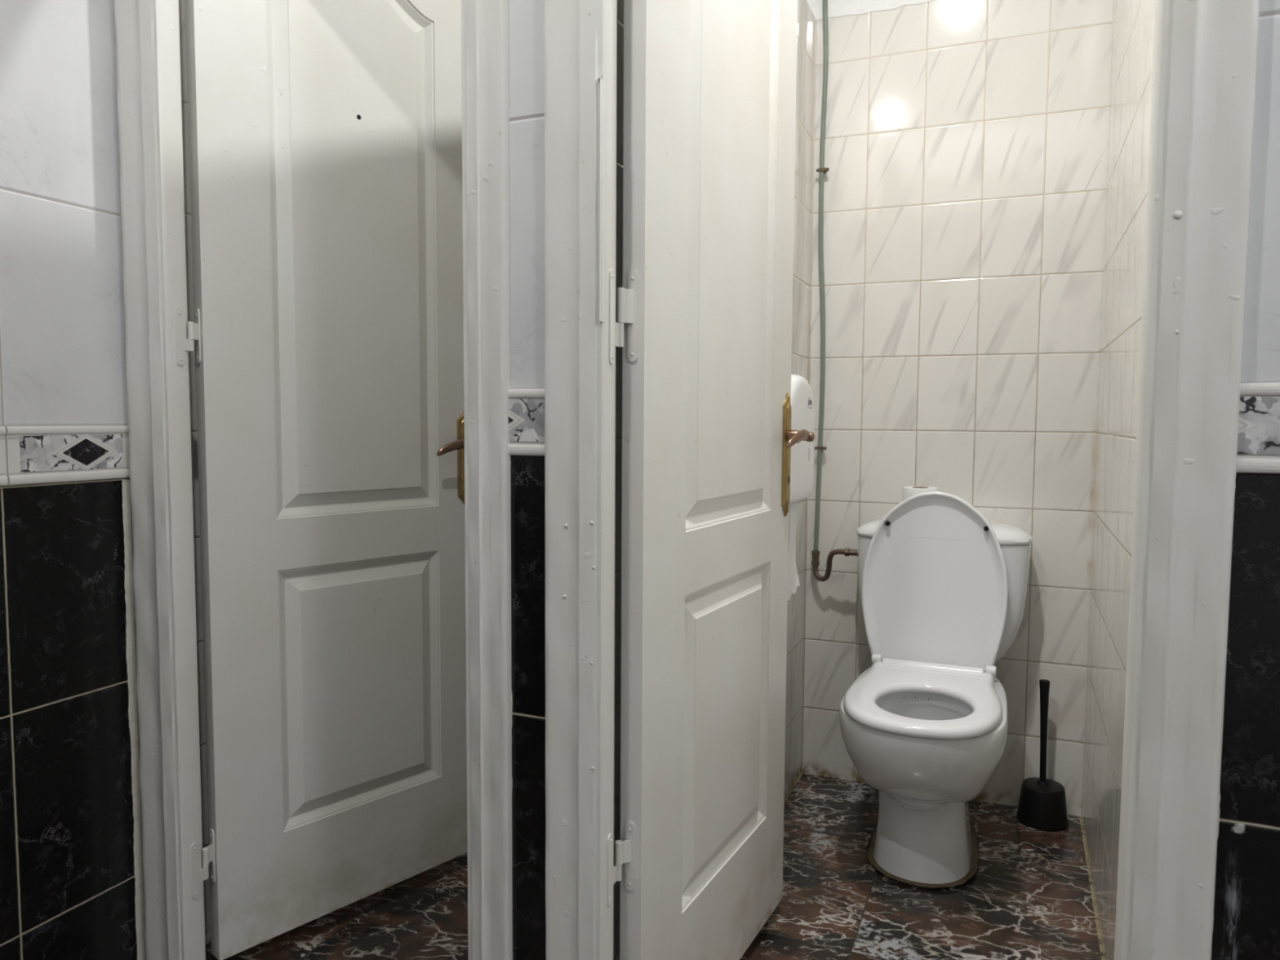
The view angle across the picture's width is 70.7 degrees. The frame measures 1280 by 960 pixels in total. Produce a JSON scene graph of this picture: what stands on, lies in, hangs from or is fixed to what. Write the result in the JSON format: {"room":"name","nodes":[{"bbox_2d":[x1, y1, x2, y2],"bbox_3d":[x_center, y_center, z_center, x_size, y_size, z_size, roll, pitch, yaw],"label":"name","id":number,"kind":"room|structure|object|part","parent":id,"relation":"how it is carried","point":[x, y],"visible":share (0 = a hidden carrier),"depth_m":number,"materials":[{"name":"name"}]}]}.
{"room":"public restroom","nodes":[
{"label":"public restroom","id":0,"kind":"room"},
{"bbox_2d":[0,0,211,959],"bbox_3d":[-1.157,-0.433,1.110,0.100,2.800,4.006,2,4,23],"label":"wall","id":1,"kind":"structure","parent":0,"point":[68,885],"depth_m":1.50,"materials":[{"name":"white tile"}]},
{"bbox_2d":[0,425,129,486],"bbox_3d":[-1.067,-0.025,1.220,0.007,0.093,0.830,2,4,23],"label":"tile","id":2,"kind":"object","parent":1,"relation":"attached to","point":[35,455],"depth_m":1.49,"materials":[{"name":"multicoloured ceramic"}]},
{"bbox_2d":[204,773,1104,959],"bbox_3d":[0.311,1.040,0.648,3.257,0.060,4.106,2,4,23],"label":"floor","id":3,"kind":"structure","parent":0,"point":[1029,895],"depth_m":1.95,"materials":[{"name":"tile"}]},
{"bbox_2d":[839,491,1032,888],"bbox_3d":[0.700,0.472,2.174,0.444,0.869,0.724,2,4,23],"label":"toilet","id":4,"kind":"object","parent":3,"relation":"on","point":[943,586],"visible":1,"depth_m":2.21,"materials":[{"name":"white ceramic"}]},
{"bbox_2d":[902,486,938,501],"bbox_3d":[0.749,0.063,2.411,0.092,0.088,0.092,2,4,23],"label":"toilet roll","id":5,"kind":"object","parent":4,"relation":"on","point":[908,491],"visible":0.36,"depth_m":2.38,"materials":[{"name":"white paper"}]},
{"bbox_3d":[0.650,0.499,2.072,0.338,0.023,0.495,2,4,23],"label":"seat","id":6,"kind":"part","parent":4,"relation":"part of","materials":[{"name":"white plastic"}]},
{"bbox_3d":[0.750,0.251,2.308,0.356,0.445,0.048,2,4,23],"label":"seat lid","id":7,"kind":"part","parent":4,"relation":"part of","materials":[{"name":"white plastic"}]},
{"bbox_3d":[0.802,0.132,2.395,0.441,0.044,0.195,2,4,23],"label":"cistern lid","id":8,"kind":"part","parent":4,"relation":"part of","materials":[{"name":"white ceramic"}]},
{"bbox_2d":[1016,777,1068,831],"bbox_3d":[1.056,0.847,2.367,0.126,0.098,0.126,2,4,23],"label":"brush holder","id":9,"kind":"object","parent":3,"relation":"on","point":[1037,810],"visible":0.93,"depth_m":2.32,"materials":[{"name":"black plastic"}]},
{"bbox_2d":[1024,679,1062,791],"bbox_3d":[1.057,0.700,2.357,0.090,0.358,0.090,2,4,23],"label":"toilet brush","id":10,"kind":"object","parent":9,"relation":"in","point":[1041,784],"visible":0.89,"depth_m":2.35,"materials":[{"name":"black plastic"}]},
{"bbox_3d":[1.052,0.661,2.357,0.026,0.282,0.026,2,4,23],"label":"handle","id":11,"kind":"part","parent":10,"relation":"part of","materials":[{"name":"black plastic"}]},
{"bbox_2d":[113,0,1279,959],"bbox_3d":[0.510,-0.143,1.029,3.056,2.250,0.045,2,4,23],"label":"wall","id":12,"kind":"structure","parent":0,"point":[1246,922],"depth_m":0.98,"materials":[{"name":"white tile"}]},
{"bbox_2d":[114,0,512,959],"bbox_3d":[-0.542,-0.124,1.460,0.786,2.142,0.062,2,4,23],"label":"door frame","id":13,"kind":"structure","parent":12,"relation":"attached to","point":[162,575],"depth_m":1.53,"materials":[{"name":"white paint"}]},
{"bbox_2d":[174,0,467,959],"bbox_3d":[-0.573,-0.123,1.808,0.094,2.007,0.672,4,5,41],"label":"door","id":14,"kind":"structure","parent":12,"relation":"in","point":[325,136],"depth_m":1.78,"materials":[{"name":"white paint"}]},
{"bbox_3d":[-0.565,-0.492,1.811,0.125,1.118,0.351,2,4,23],"label":"panel","id":15,"kind":"part","parent":14,"relation":"part of","materials":[{"name":"white paint"}]},
{"bbox_3d":[-0.572,0.419,1.876,0.011,0.513,0.371,4,5,41],"label":"panel","id":16,"kind":"part","parent":14,"relation":"part of","materials":[{"name":"white paint"}]},
{"bbox_3d":[-0.399,-0.072,1.977,0.053,0.037,0.114,4,5,42],"label":"lever handle","id":17,"kind":"part","parent":14,"relation":"part of","materials":[{"name":"brown metal"}]},
{"bbox_3d":[-0.392,-0.050,2.030,0.008,0.222,0.041,4,5,41],"label":"handle plate","id":18,"kind":"part","parent":14,"relation":"part of","materials":[{"name":"gold metal"}]},
{"bbox_2d":[507,388,545,455],"bbox_3d":[-0.160,-0.082,1.284,0.073,0.095,0.007,2,4,23],"label":"tile","id":19,"kind":"object","parent":12,"relation":"attached to","point":[526,406],"depth_m":1.28,"materials":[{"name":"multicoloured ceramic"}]},
{"bbox_2d":[607,0,814,959],"bbox_3d":[0.156,-0.095,1.538,0.094,2.019,0.705,2,4,28],"label":"door","id":20,"kind":"structure","parent":12,"relation":"in","point":[703,327],"depth_m":1.48,"materials":[{"name":"white paint"}]},
{"bbox_3d":[0.157,0.430,1.619,0.011,0.519,0.401,2,4,28],"label":"panel","id":21,"kind":"part","parent":20,"relation":"part of","materials":[{"name":"white paint"}]},
{"bbox_3d":[0.162,-0.479,1.557,0.011,1.101,0.401,2,4,28],"label":"panel","id":22,"kind":"part","parent":20,"relation":"part of","materials":[{"name":"white paint"}]},
{"bbox_3d":[0.299,-0.051,1.832,0.008,0.251,0.041,2,4,28],"label":"handle plate","id":23,"kind":"part","parent":20,"relation":"part of","materials":[{"name":"gold metal"}]},
{"bbox_3d":[0.308,-0.082,1.778,0.054,0.037,0.116,2,4,23],"label":"lever handle","id":24,"kind":"part","parent":20,"relation":"part of","materials":[{"name":"brown metal"}]},
{"bbox_2d":[543,0,1259,959],"bbox_3d":[0.258,-0.096,1.127,0.830,2.142,0.064,2,4,23],"label":"door frame","id":25,"kind":"structure","parent":12,"relation":"attached to","point":[1205,54],"depth_m":0.99,"materials":[{"name":"white paint"}]},
{"bbox_2d":[1235,382,1279,473],"bbox_3d":[0.897,-0.046,0.845,0.595,0.095,0.007,2,4,23],"label":"tile","id":26,"kind":"object","parent":12,"relation":"attached to","point":[1258,451],"depth_m":0.95,"materials":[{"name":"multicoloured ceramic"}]},
{"bbox_2d":[613,0,815,959],"bbox_3d":[0.156,-0.173,1.977,0.120,2.178,1.430,2,4,23],"label":"wall","id":27,"kind":"structure","parent":0,"point":[806,17],"depth_m":2.44,"materials":[{"name":"beige tile"}]},
{"bbox_2d":[789,373,814,505],"bbox_3d":[0.314,-0.093,2.051,0.120,0.294,0.286,2,4,23],"label":"dispenser","id":28,"kind":"object","parent":27,"relation":"attached to","point":[802,453],"visible":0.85,"depth_m":2.01,"materials":[{"name":"white plastic"}]},
{"bbox_2d":[787,502,799,600],"bbox_3d":[0.359,0.151,2.102,0.018,0.254,0.100,2,4,23],"label":"sheet","id":29,"kind":"object","parent":28,"relation":"hanging from","point":[793,575],"visible":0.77,"depth_m":2.10,"materials":[{"name":"white paper"}]},
{"bbox_2d":[801,0,1113,816],"bbox_3d":[1.086,-0.508,2.385,3.257,2.800,0.082,2,4,23],"label":"wall","id":30,"kind":"structure","parent":0,"point":[966,148],"depth_m":2.43,"materials":[{"name":"beige tile"}]},
{"bbox_2d":[811,0,857,582],"bbox_3d":[0.553,-0.721,2.483,0.054,2.034,0.179,-2,5,-34],"label":"pipe","id":31,"kind":"object","parent":30,"relation":"attached to","point":[822,170],"visible":0.98,"depth_m":2.54,"materials":[{"name":"grey metal"}]},
{"bbox_2d":[1080,0,1155,959],"bbox_3d":[0.951,-0.457,1.626,0.100,2.800,1.430,2,4,23],"label":"wall","id":32,"kind":"structure","parent":0,"point":[1133,20],"depth_m":1.85,"materials":[{"name":"beige tile"}]}
]}

